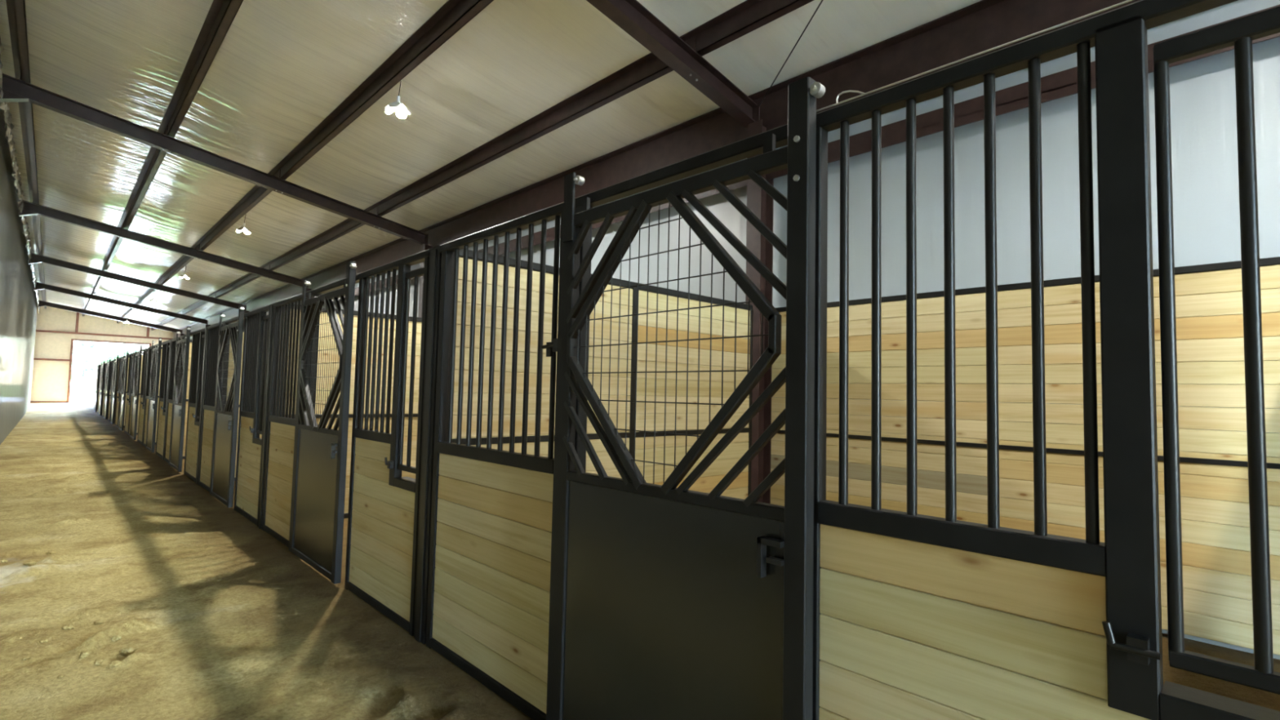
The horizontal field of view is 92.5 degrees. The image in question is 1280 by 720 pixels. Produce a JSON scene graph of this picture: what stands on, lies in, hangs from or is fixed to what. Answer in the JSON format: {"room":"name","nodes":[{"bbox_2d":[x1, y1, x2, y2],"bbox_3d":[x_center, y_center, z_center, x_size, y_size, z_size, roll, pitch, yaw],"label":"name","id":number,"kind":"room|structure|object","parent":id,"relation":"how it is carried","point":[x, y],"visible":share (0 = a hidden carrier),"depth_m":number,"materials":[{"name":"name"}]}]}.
{"room":"farm building","nodes":[
{"label":"farm building","id":0,"kind":"room"},
{"bbox_2d":[0,102,37,444],"bbox_3d":[-13.906,-0.964,13.445,0.013,6.300,58.600,4,-4,-44],"label":"wall","id":1,"kind":"structure","parent":0,"point":[18,300],"depth_m":15.48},
{"bbox_2d":[30,306,173,403],"bbox_3d":[-31.828,-0.052,36.775,6.860,6.473,0.190,4,-4,-44],"label":"wall","id":2,"kind":"structure","parent":0,"point":[55,328],"depth_m":35.36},
{"bbox_2d":[66,338,151,403],"bbox_3d":[-31.812,0.929,36.812,3.660,4.120,0.190,4,-4,-44],"label":"door frame","id":3,"kind":"structure","parent":2,"relation":"in","point":[72,340],"depth_m":35.61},
{"bbox_2d":[0,0,982,331],"bbox_3d":[-11.595,-3.156,15.808,6.760,1.170,58.900,4,-4,-44],"label":"ceiling","id":4,"kind":"structure","parent":0,"point":[281,68],"depth_m":8.04,"materials":[{"name":"metal"}]},
{"bbox_2d":[0,37,39,313],"bbox_3d":[-17.380,-3.386,17.409,0.081,0.458,47.037,4,-4,-44],"label":"insulation edge","id":5,"kind":"object","parent":4,"relation":"hanging from","point":[6,115],"visible":0.84,"depth_m":11.26,"materials":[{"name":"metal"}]},
{"bbox_2d":[5,0,46,308],"bbox_3d":[-13.643,-3.740,13.793,0.170,0.182,58.480,4,-4,-44],"label":"purlin","id":6,"kind":"object","parent":4,"relation":"attached to","point":[16,13],"visible":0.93,"depth_m":9.48,"materials":[{"name":"red metal"}]},
{"bbox_2d":[82,0,243,316],"bbox_3d":[-12.488,-3.383,14.890,0.170,0.182,58.480,4,-4,-44],"label":"purlin","id":7,"kind":"object","parent":4,"relation":"attached to","point":[221,14],"visible":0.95,"depth_m":8.35,"materials":[{"name":"red metal"}]},
{"bbox_2d":[116,0,493,323],"bbox_3d":[-11.368,-3.037,15.953,0.170,0.182,58.480,4,-4,-44],"label":"purlin","id":8,"kind":"object","parent":4,"relation":"attached to","point":[453,15],"visible":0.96,"depth_m":7.82,"materials":[{"name":"red metal"}]},
{"bbox_2d":[178,266,190,279],"bbox_3d":[-13.681,-2.655,18.433,0.263,0.392,0.263,4,-4,-44],"label":"lamp","id":9,"kind":"object","parent":8,"relation":"hanging from","point":[184,274],"visible":1,"depth_m":18.41,"materials":[{"name":"white metal"}]},
{"bbox_2d":[235,213,251,234],"bbox_3d":[-8.247,-2.849,12.772,0.263,0.392,0.263,4,-4,-44],"label":"lamp","id":10,"kind":"object","parent":8,"relation":"hanging from","point":[246,230],"visible":1,"depth_m":12.75,"materials":[{"name":"white metal"}]},
{"bbox_2d":[383,80,411,118],"bbox_3d":[-2.792,-3.044,7.088,0.263,0.392,0.263,4,-4,-44],"label":"lamp","id":11,"kind":"object","parent":8,"relation":"hanging from","point":[401,110],"visible":1,"depth_m":7.08,"materials":[{"name":"white metal"}]},
{"bbox_2d":[386,106,394,114],"bbox_3d":[-2.881,-2.893,7.082,0.088,0.085,0.110,1,-3,1],"label":"diffuser","id":12,"kind":"object","parent":11,"relation":"attached to","point":[388,110],"depth_m":7.08,"materials":[{"name":"white"}]},
{"bbox_2d":[395,95,400,102],"bbox_3d":[-2.793,-3.000,7.086,0.042,0.090,0.042,4,-4,-44],"label":"socket","id":13,"kind":"object","parent":11,"relation":"attached to","point":[398,98],"depth_m":7.07,"materials":[{"name":"white plastic"}]},
{"bbox_2d":[395,107,406,118],"bbox_3d":[-2.794,-2.886,7.164,0.110,0.085,0.088,1,-3,1],"label":"diffuser","id":14,"kind":"object","parent":11,"relation":"attached to","point":[402,113],"depth_m":7.16,"materials":[{"name":"white"}]},
{"bbox_2d":[151,0,813,330],"bbox_3d":[-10.177,-2.668,17.083,0.170,0.182,58.480,4,-4,-44],"label":"purlin","id":15,"kind":"object","parent":4,"relation":"attached to","point":[748,15],"visible":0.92,"depth_m":7.44,"materials":[{"name":"red metal"}]},
{"bbox_2d":[0,402,1279,719],"bbox_3d":[-12.272,2.081,16.170,6.750,0.427,60.418,4,-4,-44],"label":"floor","id":16,"kind":"structure","parent":0,"point":[226,622],"depth_m":4.09,"materials":[{"name":"soil"}]},
{"bbox_2d":[22,656,31,660],"bbox_3d":[-3.405,1.656,3.399,0.034,0.021,0.035,0,-4,25],"label":"clod","id":17,"kind":"object","parent":16,"relation":"on","point":[25,658],"visible":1,"depth_m":3.40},
{"bbox_2d":[22,560,36,566],"bbox_3d":[-5.123,1.714,5.144,0.072,0.053,0.073,0,-3,17],"label":"clod","id":18,"kind":"object","parent":16,"relation":"on","point":[31,562],"visible":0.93,"depth_m":5.13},
{"bbox_2d":[44,550,56,554],"bbox_3d":[-5.310,1.737,5.523,0.066,0.048,0.066,0,-4,27],"label":"clod","id":19,"kind":"object","parent":16,"relation":"on","point":[50,552],"visible":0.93,"depth_m":5.51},
{"bbox_2d":[61,623,74,629],"bbox_3d":[-3.592,1.676,3.849,0.065,0.040,0.070,4,-4,-44],"label":"clod","id":20,"kind":"object","parent":16,"relation":"on","point":[68,626],"visible":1,"depth_m":3.83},
{"bbox_2d":[78,650,91,658],"bbox_3d":[-3.128,1.659,3.457,0.056,0.036,0.057,4,-4,-44],"label":"clod","id":21,"kind":"object","parent":16,"relation":"on","point":[83,654],"visible":1,"depth_m":3.44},
{"bbox_2d":[93,362,99,412],"bbox_3d":[-27.616,1.374,31.154,0.072,2.510,1.329,4,-4,-44],"label":"door","id":22,"kind":"structure","parent":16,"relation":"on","point":[98,366],"depth_m":30.76,"materials":[{"name":"metal"}]},
{"bbox_2d":[93,619,102,625],"bbox_3d":[-3.473,1.683,3.930,0.046,0.031,0.044,4,-4,-44],"label":"clod","id":23,"kind":"object","parent":16,"relation":"on","point":[99,621],"visible":1,"depth_m":3.92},
{"bbox_2d":[93,657,103,665],"bbox_3d":[-2.988,1.663,3.381,0.038,0.029,0.045,1,-3,-4],"label":"clod","id":24,"kind":"object","parent":16,"relation":"on","point":[99,660],"visible":1,"depth_m":3.38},
{"bbox_2d":[97,364,101,413],"bbox_3d":[-26.733,1.431,30.346,0.128,2.425,1.235,4,-4,-44],"label":"panel","id":25,"kind":"object","parent":16,"relation":"on","point":[100,365],"visible":0.38,"depth_m":30.57,"materials":[{"name":"black metal"}]},
{"bbox_2d":[101,364,105,415],"bbox_3d":[-25.225,1.395,28.779,0.080,2.490,0.135,4,-4,-44],"label":"post","id":26,"kind":"object","parent":16,"relation":"on","point":[104,364],"visible":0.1,"depth_m":28.75,"materials":[{"name":"black metal"}]},
{"bbox_2d":[97,360,105,415],"bbox_3d":[-24.847,1.275,28.269,0.072,2.510,1.329,4,-4,-44],"label":"door","id":27,"kind":"structure","parent":26,"relation":"attached to","point":[103,364],"depth_m":27.88,"materials":[{"name":"metal"}]},
{"bbox_2d":[102,362,106,416],"bbox_3d":[-23.964,1.332,27.460,0.128,2.425,1.235,4,-4,-44],"label":"panel","id":28,"kind":"object","parent":16,"relation":"on","point":[106,362],"visible":0.58,"depth_m":27.64,"materials":[{"name":"black metal"}]},
{"bbox_2d":[106,365,111,418],"bbox_3d":[-22.456,1.296,25.894,0.080,2.490,0.135,4,-4,-44],"label":"post","id":29,"kind":"object","parent":16,"relation":"on","point":[110,366],"visible":0.2,"depth_m":25.86,"materials":[{"name":"black metal"}]},
{"bbox_2d":[103,357,111,419],"bbox_3d":[-22.078,1.176,25.384,0.072,2.510,1.329,4,-4,-44],"label":"door","id":30,"kind":"structure","parent":29,"relation":"attached to","point":[108,364],"depth_m":25.01,"materials":[{"name":"metal"}]},
{"bbox_2d":[107,360,113,421],"bbox_3d":[-21.195,1.233,24.576,0.128,2.425,1.235,4,-4,-44],"label":"panel","id":31,"kind":"object","parent":16,"relation":"on","point":[112,362],"visible":0.62,"depth_m":24.76,"materials":[{"name":"black metal"}]},
{"bbox_2d":[109,359,114,422],"bbox_3d":[-20.691,1.224,24.079,0.108,2.510,0.156,4,-4,-44],"label":"post","id":32,"kind":"object","parent":16,"relation":"on","point":[113,359],"visible":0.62,"depth_m":24.03,"materials":[{"name":"black metal"}]},
{"bbox_2d":[105,660,121,668],"bbox_3d":[-2.856,1.656,3.332,0.065,0.039,0.064,1,-3,10],"label":"clod","id":33,"kind":"object","parent":16,"relation":"on","point":[114,664],"visible":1,"depth_m":3.32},
{"bbox_2d":[110,635,121,641],"bbox_3d":[-3.124,1.657,3.653,0.056,0.032,0.050,4,-4,-44],"label":"clod","id":34,"kind":"object","parent":16,"relation":"on","point":[115,637],"visible":1,"depth_m":3.64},
{"bbox_2d":[115,358,121,426],"bbox_3d":[-18.426,1.134,21.691,0.128,2.425,1.235,4,-4,-44],"label":"panel","id":35,"kind":"object","parent":16,"relation":"on","point":[120,359],"visible":0.67,"depth_m":21.83,"materials":[{"name":"black metal"}]},
{"bbox_2d":[116,356,122,427],"bbox_3d":[-17.922,1.125,21.194,0.108,2.510,0.156,4,-4,-44],"label":"post","id":36,"kind":"object","parent":16,"relation":"on","point":[122,357],"visible":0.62,"depth_m":21.15,"materials":[{"name":"black metal"}]},
{"bbox_2d":[117,356,125,427],"bbox_3d":[-17.420,1.097,20.622,0.080,2.425,1.321,4,-4,-44],"label":"grille panel","id":37,"kind":"object","parent":16,"relation":"on","point":[125,357],"visible":0.17,"depth_m":21.05,"materials":[{"name":"black metal"}]},
{"bbox_2d":[124,356,128,426],"bbox_3d":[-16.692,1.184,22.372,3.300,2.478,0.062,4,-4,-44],"label":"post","id":38,"kind":"structure","parent":16,"relation":"on","point":[128,357],"depth_m":21.26,"materials":[{"name":"black metal"}]},
{"bbox_2d":[118,644,137,656],"bbox_3d":[-2.930,1.665,3.515,0.072,0.048,0.069,1,-3,10],"label":"clod","id":39,"kind":"object","parent":16,"relation":"on","point":[129,650],"visible":0.98,"depth_m":3.49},
{"bbox_2d":[124,354,133,434],"bbox_3d":[-15.657,1.036,18.805,0.128,2.425,1.235,4,-4,-44],"label":"panel","id":40,"kind":"object","parent":16,"relation":"on","point":[131,357],"visible":0.67,"depth_m":18.94,"materials":[{"name":"black metal"}]},
{"bbox_2d":[127,352,133,435],"bbox_3d":[-15.153,1.027,18.308,0.108,2.510,0.156,4,-4,-44],"label":"post","id":41,"kind":"object","parent":16,"relation":"on","point":[133,353],"visible":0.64,"depth_m":18.26,"materials":[{"name":"black metal"}]},
{"bbox_2d":[128,352,137,435],"bbox_3d":[-14.651,0.998,17.737,0.080,2.425,1.321,4,-4,-44],"label":"grille panel","id":42,"kind":"object","parent":16,"relation":"on","point":[137,353],"visible":0.2,"depth_m":18.13,"materials":[{"name":"black metal"}]},
{"bbox_2d":[137,349,147,444],"bbox_3d":[-12.888,0.937,15.920,0.128,2.425,1.235,4,-4,-44],"label":"panel","id":43,"kind":"object","parent":16,"relation":"on","point":[144,360],"visible":0.72,"depth_m":16.01,"materials":[{"name":"black metal"}]},
{"bbox_2d":[143,351,147,404],"bbox_3d":[-12.598,0.463,15.656,0.030,1.355,0.308,4,-4,-44],"label":"grille","id":44,"kind":"object","parent":43,"relation":"attached to","point":[146,359],"depth_m":15.76,"materials":[{"name":"black metal"}]},
{"bbox_2d":[142,346,149,444],"bbox_3d":[-12.384,0.928,15.424,0.108,2.510,0.156,4,-4,-44],"label":"post","id":45,"kind":"object","parent":16,"relation":"on","point":[148,347],"visible":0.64,"depth_m":15.37,"materials":[{"name":"black metal"}]},
{"bbox_2d":[136,351,159,434],"bbox_3d":[-13.923,1.085,19.487,3.300,2.478,0.062,4,-4,-44],"label":"wall","id":46,"kind":"structure","parent":16,"relation":"on","point":[142,352],"depth_m":18.41,"materials":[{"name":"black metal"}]},
{"bbox_2d":[142,347,154,446],"bbox_3d":[-11.882,0.899,14.852,0.080,2.425,1.321,4,-4,-44],"label":"grille panel","id":47,"kind":"object","parent":16,"relation":"on","point":[150,349],"visible":0.3,"depth_m":15.19,"materials":[{"name":"black metal"}]},
{"bbox_2d":[155,346,162,444],"bbox_3d":[-11.154,0.986,16.602,3.300,2.478,0.062,4,-4,-44],"label":"wall","id":48,"kind":"structure","parent":16,"relation":"on","point":[162,347],"depth_m":15.56,"materials":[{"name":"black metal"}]},
{"bbox_2d":[155,342,169,458],"bbox_3d":[-10.119,0.838,13.035,0.128,2.425,1.235,4,-4,-44],"label":"panel","id":49,"kind":"object","parent":16,"relation":"on","point":[166,348],"visible":0.73,"depth_m":13.10,"materials":[{"name":"black metal"}]},
{"bbox_2d":[164,345,169,409],"bbox_3d":[-9.829,0.363,12.771,0.030,1.355,0.308,4,-4,-44],"label":"grille","id":50,"kind":"object","parent":49,"relation":"attached to","point":[168,346],"depth_m":12.86,"materials":[{"name":"black metal"}]},
{"bbox_2d":[162,339,171,460],"bbox_3d":[-9.615,0.829,12.539,0.108,2.510,0.156,4,-4,-44],"label":"post","id":51,"kind":"object","parent":16,"relation":"on","point":[171,340],"visible":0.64,"depth_m":12.48,"materials":[{"name":"black metal"}]},
{"bbox_2d":[164,338,181,462],"bbox_3d":[-9.114,0.801,11.967,0.080,2.425,1.321,4,-4,-44],"label":"grille panel","id":52,"kind":"object","parent":16,"relation":"on","point":[173,343],"visible":0.38,"depth_m":12.28,"materials":[{"name":"black metal"}]},
{"bbox_2d":[177,337,185,391],"bbox_3d":[-8.611,0.801,11.468,0.080,2.490,0.135,4,-4,-44],"label":"post","id":53,"kind":"object","parent":16,"relation":"on","point":[181,338],"visible":0.12,"depth_m":11.46,"materials":[{"name":"black metal"}]},
{"bbox_2d":[168,326,191,471],"bbox_3d":[-8.324,0.685,11.052,0.072,2.510,1.329,4,-4,-44],"label":"door","id":54,"kind":"structure","parent":53,"relation":"attached to","point":[179,400],"depth_m":10.92,"materials":[{"name":"metal"}]},
{"bbox_2d":[183,329,205,482],"bbox_3d":[-7.351,0.739,10.150,0.128,2.425,1.235,4,-4,-44],"label":"panel","id":55,"kind":"object","parent":16,"relation":"on","point":[198,340],"visible":0.84,"depth_m":10.17,"materials":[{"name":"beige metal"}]},
{"bbox_2d":[196,334,204,418],"bbox_3d":[-7.060,0.265,9.886,0.030,1.355,0.308,4,-4,-44],"label":"grille","id":56,"kind":"object","parent":55,"relation":"attached to","point":[202,336],"depth_m":9.97,"materials":[{"name":"black metal"}]},
{"bbox_2d":[195,326,207,484],"bbox_3d":[-6.846,0.730,9.653,0.108,2.510,0.156,4,-4,-44],"label":"post","id":57,"kind":"object","parent":16,"relation":"on","point":[206,332],"visible":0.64,"depth_m":9.60,"materials":[{"name":"black metal"}]},
{"bbox_2d":[182,339,238,458],"bbox_3d":[-8.386,0.887,13.717,3.300,2.478,0.062,4,-4,-44],"label":"wall","id":58,"kind":"structure","parent":16,"relation":"on","point":[190,344],"depth_m":12.72,"materials":[{"name":"beige wood"}]},
{"bbox_2d":[198,324,222,492],"bbox_3d":[-6.345,0.702,9.082,0.080,2.425,1.321,4,-4,-44],"label":"grille panel","id":59,"kind":"object","parent":16,"relation":"on","point":[212,342],"visible":0.52,"depth_m":9.27,"materials":[{"name":"black metal"}]},
{"bbox_2d":[221,323,231,404],"bbox_3d":[-5.843,0.703,8.583,0.080,2.490,0.135,4,-4,-44],"label":"post","id":60,"kind":"object","parent":16,"relation":"on","point":[224,372],"visible":0.1,"depth_m":8.57,"materials":[{"name":"black metal"}]},
{"bbox_2d":[209,305,244,507],"bbox_3d":[-5.465,0.583,8.074,0.072,2.510,1.329,4,-4,-44],"label":"door","id":61,"kind":"structure","parent":60,"relation":"attached to","point":[225,415],"depth_m":7.95,"materials":[{"name":"metal"}]},
{"bbox_2d":[243,311,248,332],"bbox_3d":[-15.372,0.330,23.724,0.224,4.490,0.180,4,-4,-44],"label":"steel column","id":62,"kind":"structure","parent":16,"relation":"on","point":[245,312],"depth_m":23.80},
{"bbox_2d":[28,253,245,311],"bbox_3d":[-17.565,-2.634,21.859,6.040,1.345,0.180,4,-4,-44],"label":"rafter","id":63,"kind":"object","parent":62,"relation":"on","point":[36,258],"visible":0.96,"depth_m":21.50,"materials":[{"name":"metal"}]},
{"bbox_2d":[233,308,270,526],"bbox_3d":[-4.582,0.640,7.265,0.128,2.425,1.235,4,-4,-44],"label":"panel","id":64,"kind":"object","parent":16,"relation":"on","point":[256,327],"visible":0.89,"depth_m":7.25,"materials":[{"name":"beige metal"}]},
{"bbox_2d":[256,315,268,434],"bbox_3d":[-4.292,0.166,7.001,0.030,1.355,0.308,4,-4,-44],"label":"grille","id":65,"kind":"object","parent":64,"relation":"attached to","point":[264,328],"depth_m":7.08,"materials":[{"name":"black metal"}]},
{"bbox_2d":[257,303,282,528],"bbox_3d":[-4.078,0.631,6.768,0.108,2.510,0.156,4,-4,-44],"label":"post","id":66,"kind":"object","parent":16,"relation":"on","point":[272,308],"visible":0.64,"depth_m":6.71,"materials":[{"name":"black metal"}]},
{"bbox_2d":[262,297,310,547],"bbox_3d":[-3.576,0.603,6.197,0.080,2.425,1.321,4,-4,-44],"label":"grille panel","id":67,"kind":"object","parent":16,"relation":"on","point":[281,427],"visible":0.68,"depth_m":6.33,"materials":[{"name":"black metal"}]},
{"bbox_2d":[303,293,320,425],"bbox_3d":[-3.074,0.604,5.698,0.080,2.490,0.135,4,-4,-44],"label":"post","id":68,"kind":"object","parent":16,"relation":"on","point":[311,353],"visible":0.1,"depth_m":5.69,"materials":[{"name":"black metal"}]},
{"bbox_2d":[288,261,356,583],"bbox_3d":[-2.748,0.485,5.243,0.072,2.510,1.329,4,-4,-44],"label":"door","id":69,"kind":"structure","parent":68,"relation":"attached to","point":[320,451],"depth_m":5.12,"materials":[{"name":"black metal"}]},
{"bbox_2d":[226,328,409,480],"bbox_3d":[-5.617,0.788,10.832,3.300,2.478,0.062,4,-4,-44],"label":"wall","id":70,"kind":"structure","parent":16,"relation":"on","point":[231,363],"depth_m":9.92,"materials":[{"name":"beige wood"}]},
{"bbox_2d":[344,256,429,635],"bbox_3d":[-1.813,0.541,4.380,0.128,2.425,1.235,4,-4,-44],"label":"panel","id":71,"kind":"object","parent":16,"relation":"on","point":[382,534],"visible":0.94,"depth_m":4.32,"materials":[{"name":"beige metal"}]},
{"bbox_2d":[397,266,424,473],"bbox_3d":[-1.523,0.067,4.116,0.030,1.355,0.308,4,-4,-44],"label":"grille","id":72,"kind":"object","parent":71,"relation":"attached to","point":[407,275],"depth_m":4.19,"materials":[{"name":"black metal"}]},
{"bbox_2d":[279,304,528,518],"bbox_3d":[-2.848,0.689,7.947,3.300,2.478,0.062,4,-4,-44],"label":"wall","id":73,"kind":"structure","parent":16,"relation":"on","point":[418,342],"depth_m":7.48,"materials":[{"name":"beige wood"}]},
{"bbox_2d":[417,243,432,322],"bbox_3d":[-4.296,-0.066,12.184,0.224,4.490,0.180,4,-4,-44],"label":"steel column","id":74,"kind":"structure","parent":16,"relation":"on","point":[424,247],"depth_m":12.19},
{"bbox_2d":[0,73,428,244],"bbox_3d":[-6.489,-3.029,10.319,6.040,1.345,0.180,4,-4,-44],"label":"rafter","id":75,"kind":"object","parent":74,"relation":"on","point":[15,90],"visible":0.97,"depth_m":9.69,"materials":[{"name":"metal"}]},
{"bbox_2d":[413,245,454,644],"bbox_3d":[-1.309,0.532,3.883,0.108,2.510,0.156,4,-4,-44],"label":"post","id":76,"kind":"object","parent":16,"relation":"on","point":[435,256],"visible":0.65,"depth_m":3.84,"materials":[{"name":"black metal"}]},
{"bbox_2d":[426,211,563,719],"bbox_3d":[-0.807,0.504,3.312,0.080,2.425,1.321,4,-4,-44],"label":"grille panel","id":77,"kind":"object","parent":16,"relation":"on","point":[490,567],"visible":0.83,"depth_m":3.27,"materials":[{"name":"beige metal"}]},
{"bbox_2d":[573,205,592,471],"bbox_3d":[-0.305,0.505,2.813,0.080,2.490,0.135,4,-4,-44],"label":"post","id":78,"kind":"object","parent":16,"relation":"on","point":[580,450],"visible":0.12,"depth_m":2.80,"materials":[{"name":"black metal"}]},
{"bbox_2d":[546,76,825,719],"bbox_3d":[0.073,0.385,2.304,0.072,2.510,1.329,4,-4,-44],"label":"door","id":79,"kind":"structure","parent":78,"relation":"attached to","point":[667,602],"depth_m":2.18,"materials":[{"name":"black metal"}]},
{"bbox_2d":[447,248,753,499],"bbox_3d":[-0.079,0.590,5.062,3.300,2.478,0.062,4,-4,-44],"label":"wall","id":80,"kind":"structure","parent":16,"relation":"on","point":[740,487],"depth_m":5.09,"materials":[{"name":"beige wood"}]},
{"bbox_2d":[745,119,773,503],"bbox_3d":[1.242,-0.263,6.414,0.224,4.490,0.180,4,-4,-44],"label":"steel column","id":81,"kind":"structure","parent":16,"relation":"on","point":[759,202],"depth_m":6.40,"materials":[{"name":"metal"}]},
{"bbox_2d":[547,373,733,413],"bbox_3d":[-0.035,0.714,7.872,0.062,2.421,3.930,4,-4,-44],"label":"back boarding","id":82,"kind":"object","parent":81,"relation":"attached to","point":[556,374],"visible":0.03,"depth_m":7.46,"materials":[{"name":"beige wood"}]},
{"bbox_2d":[586,0,759,138],"bbox_3d":[-0.952,-3.227,4.549,6.040,1.345,0.180,4,-4,-44],"label":"rafter","id":83,"kind":"object","parent":81,"relation":"on","point":[630,15],"visible":0.88,"depth_m":5.79,"materials":[{"name":"metal"}]},
{"bbox_2d":[759,0,822,106],"bbox_3d":[1.392,-2.840,5.749,0.011,0.200,1.598,2,-3,-9],"label":"rod","id":84,"kind":"object","parent":83,"relation":"attached to","point":[821,0],"visible":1,"depth_m":5.64,"materials":[{"name":"black metal"}]},
{"bbox_2d":[770,256,1279,655],"bbox_3d":[2.734,0.615,4.987,0.062,2.421,3.930,4,-4,-44],"label":"back boarding","id":85,"kind":"object","parent":81,"relation":"attached to","point":[1216,566],"visible":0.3,"depth_m":4.57,"materials":[{"name":"beige wood"}]},
{"bbox_2d":[812,5,1279,719],"bbox_3d":[0.956,0.442,1.495,0.128,2.425,1.235,4,-4,-44],"label":"panel","id":86,"kind":"object","parent":16,"relation":"on","point":[916,616],"visible":0.98,"depth_m":1.44,"materials":[{"name":"black metal"}]},
{"bbox_2d":[97,0,1237,365],"bbox_3d":[-13.756,-0.252,16.920,0.056,0.050,43.844,4,-4,-44],"label":"ceiling beam","id":87,"kind":"structure","parent":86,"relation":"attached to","point":[1063,42],"depth_m":1.82,"materials":[{"name":"black metal"}]},
{"bbox_2d":[816,0,1134,111],"bbox_3d":[1.004,-0.825,1.498,0.006,0.035,1.330,4,-4,-44],"label":"loose wire","id":88,"kind":"object","parent":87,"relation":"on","point":[1127,1],"visible":0.92,"depth_m":1.62,"materials":[{"name":"metal"}]},
{"bbox_2d":[1153,5,1279,694],"bbox_3d":[1.246,-0.032,1.231,0.030,1.355,0.308,4,-4,-44],"label":"grille","id":89,"kind":"object","parent":86,"relation":"attached to","point":[1240,33],"depth_m":1.26,"materials":[{"name":"black metal"}]},
{"bbox_3d":[-9.834,0.132,17.954,0.224,4.490,0.180,4,-4,-44],"label":"steel column","id":90,"kind":"structure","parent":16,"relation":"on","visible":0},
{"bbox_2d":[18,200,307,288],"bbox_3d":[-12.027,-2.831,16.089,6.040,1.345,0.180,4,-4,-44],"label":"rafter","id":91,"kind":"object","parent":90,"relation":"on","point":[29,208],"visible":0.86,"depth_m":15.65,"materials":[{"name":"metal"}]},
{"bbox_3d":[-20.909,0.528,29.494,0.224,4.490,0.180,4,-4,-44],"label":"steel column","id":92,"kind":"structure","parent":16,"relation":"on","visible":0},
{"bbox_2d":[34,281,208,324],"bbox_3d":[-23.103,-2.436,27.630,6.040,1.345,0.180,4,-4,-44],"label":"rafter","id":93,"kind":"object","parent":92,"relation":"on","point":[39,286],"visible":0.94,"depth_m":27.38,"materials":[{"name":"metal"}]},
{"bbox_3d":[-26.447,0.726,35.264,0.224,4.490,0.180,4,-4,-44],"label":"steel column","id":94,"kind":"structure","parent":16,"relation":"on","visible":0},
{"bbox_2d":[38,300,182,333],"bbox_3d":[-28.640,-2.238,33.400,6.040,1.345,0.180,4,-4,-44],"label":"rafter","id":95,"kind":"object","parent":94,"relation":"on","point":[42,303],"visible":0.83,"depth_m":33.16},
{"bbox_3d":[-11.380,0.900,14.353,0.080,2.490,0.135,4,-4,-44],"label":"post","id":96,"kind":"object","parent":16,"relation":"on","visible":0},
{"bbox_2d":[145,337,161,453],"bbox_3d":[-11.002,0.780,13.844,0.072,2.510,1.329,4,-4,-44],"label":"door","id":97,"kind":"structure","parent":96,"relation":"attached to","point":[156,352],"depth_m":13.68,"materials":[{"name":"metal"}]},
{"bbox_3d":[-14.149,0.999,17.238,0.080,2.490,0.135,4,-4,-44],"label":"post","id":98,"kind":"object","parent":16,"relation":"on","visible":0},
{"bbox_2d":[129,345,142,439],"bbox_3d":[-13.771,0.879,16.729,0.072,2.510,1.329,4,-4,-44],"label":"door","id":99,"kind":"structure","parent":98,"relation":"attached to","point":[138,357],"depth_m":16.54,"materials":[{"name":"metal"}]},
{"bbox_3d":[-16.918,1.098,20.124,0.080,2.490,0.135,4,-4,-44],"label":"post","id":100,"kind":"object","parent":16,"relation":"on","visible":0},
{"bbox_2d":[118,351,128,431],"bbox_3d":[-16.540,0.978,19.614,0.072,2.510,1.329,4,-4,-44],"label":"door","id":101,"kind":"structure","parent":100,"relation":"attached to","point":[124,379],"depth_m":19.39,"materials":[{"name":"metal"}]},
{"bbox_3d":[-19.687,1.197,23.009,0.080,2.490,0.135,4,-4,-44],"label":"post","id":102,"kind":"object","parent":16,"relation":"on","visible":0},
{"bbox_2d":[110,354,119,424],"bbox_3d":[-19.309,1.077,22.499,0.072,2.510,1.329,4,-4,-44],"label":"door","id":103,"kind":"structure","parent":102,"relation":"attached to","point":[116,362],"depth_m":22.12,"materials":[{"name":"metal"}]},
{"bbox_2d":[190,0,1279,659],"bbox_3d":[-9.309,-0.219,17.832,0.050,5.500,58.600,4,-4,-44],"label":"wall","id":104,"kind":"structure","parent":0,"point":[1205,165],"depth_m":4.98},
{"bbox_2d":[190,4,1279,339],"bbox_3d":[-9.359,-1.632,17.832,0.165,0.200,58.480,4,-4,-44],"label":"beam","id":105,"kind":"structure","parent":104,"relation":"attached to","point":[1064,83],"depth_m":5.16,"materials":[{"name":"red metal"}]},
{"bbox_3d":[6.780,-0.461,0.644,0.224,4.490,0.180,4,-4,-44],"label":"steel column","id":106,"kind":"structure","parent":0,"visible":0},
{"bbox_2d":[172,0,1140,338],"bbox_3d":[-9.430,-2.231,17.785,0.112,0.548,58.480,4,-4,-44],"label":"ceiling beam","id":107,"kind":"structure","parent":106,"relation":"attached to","point":[980,26],"depth_m":6.54,"materials":[{"name":"red metal"}]},
{"label":"outside","id":108,"kind":"structure","parent":0,"visible":0},
{"bbox_2d":[69,398,94,402],"bbox_3d":[-11.228,2.095,15.911,34.000,0.385,88.600,4,-4,-44],"label":"gravel path","id":109,"kind":"structure","parent":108,"point":[71,400],"depth_m":41.48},
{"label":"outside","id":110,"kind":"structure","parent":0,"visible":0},
{"bbox_2d":[69,385,95,398],"bbox_3d":[-34.642,2.659,35.984,240.000,0.290,420.000,4,-4,-44],"label":"ground","id":111,"kind":"structure","parent":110,"point":[86,392],"depth_m":72.76,"materials":[{"name":"white plant"}]},
{"bbox_2d":[71,346,104,394],"bbox_3d":[-56.848,1.059,61.923,3.841,5.052,4.517,4,-4,-44],"label":"tree","id":112,"kind":"object","parent":111,"relation":"on","point":[85,360],"visible":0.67,"depth_m":61.22,"materials":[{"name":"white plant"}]},
{"bbox_2d":[73,340,144,364],"bbox_3d":[-63.115,-0.412,72.923,6.636,8.930,7.560,4,-4,-44],"label":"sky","id":113,"kind":"structure","parent":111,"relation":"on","point":[110,349],"depth_m":70.45,"materials":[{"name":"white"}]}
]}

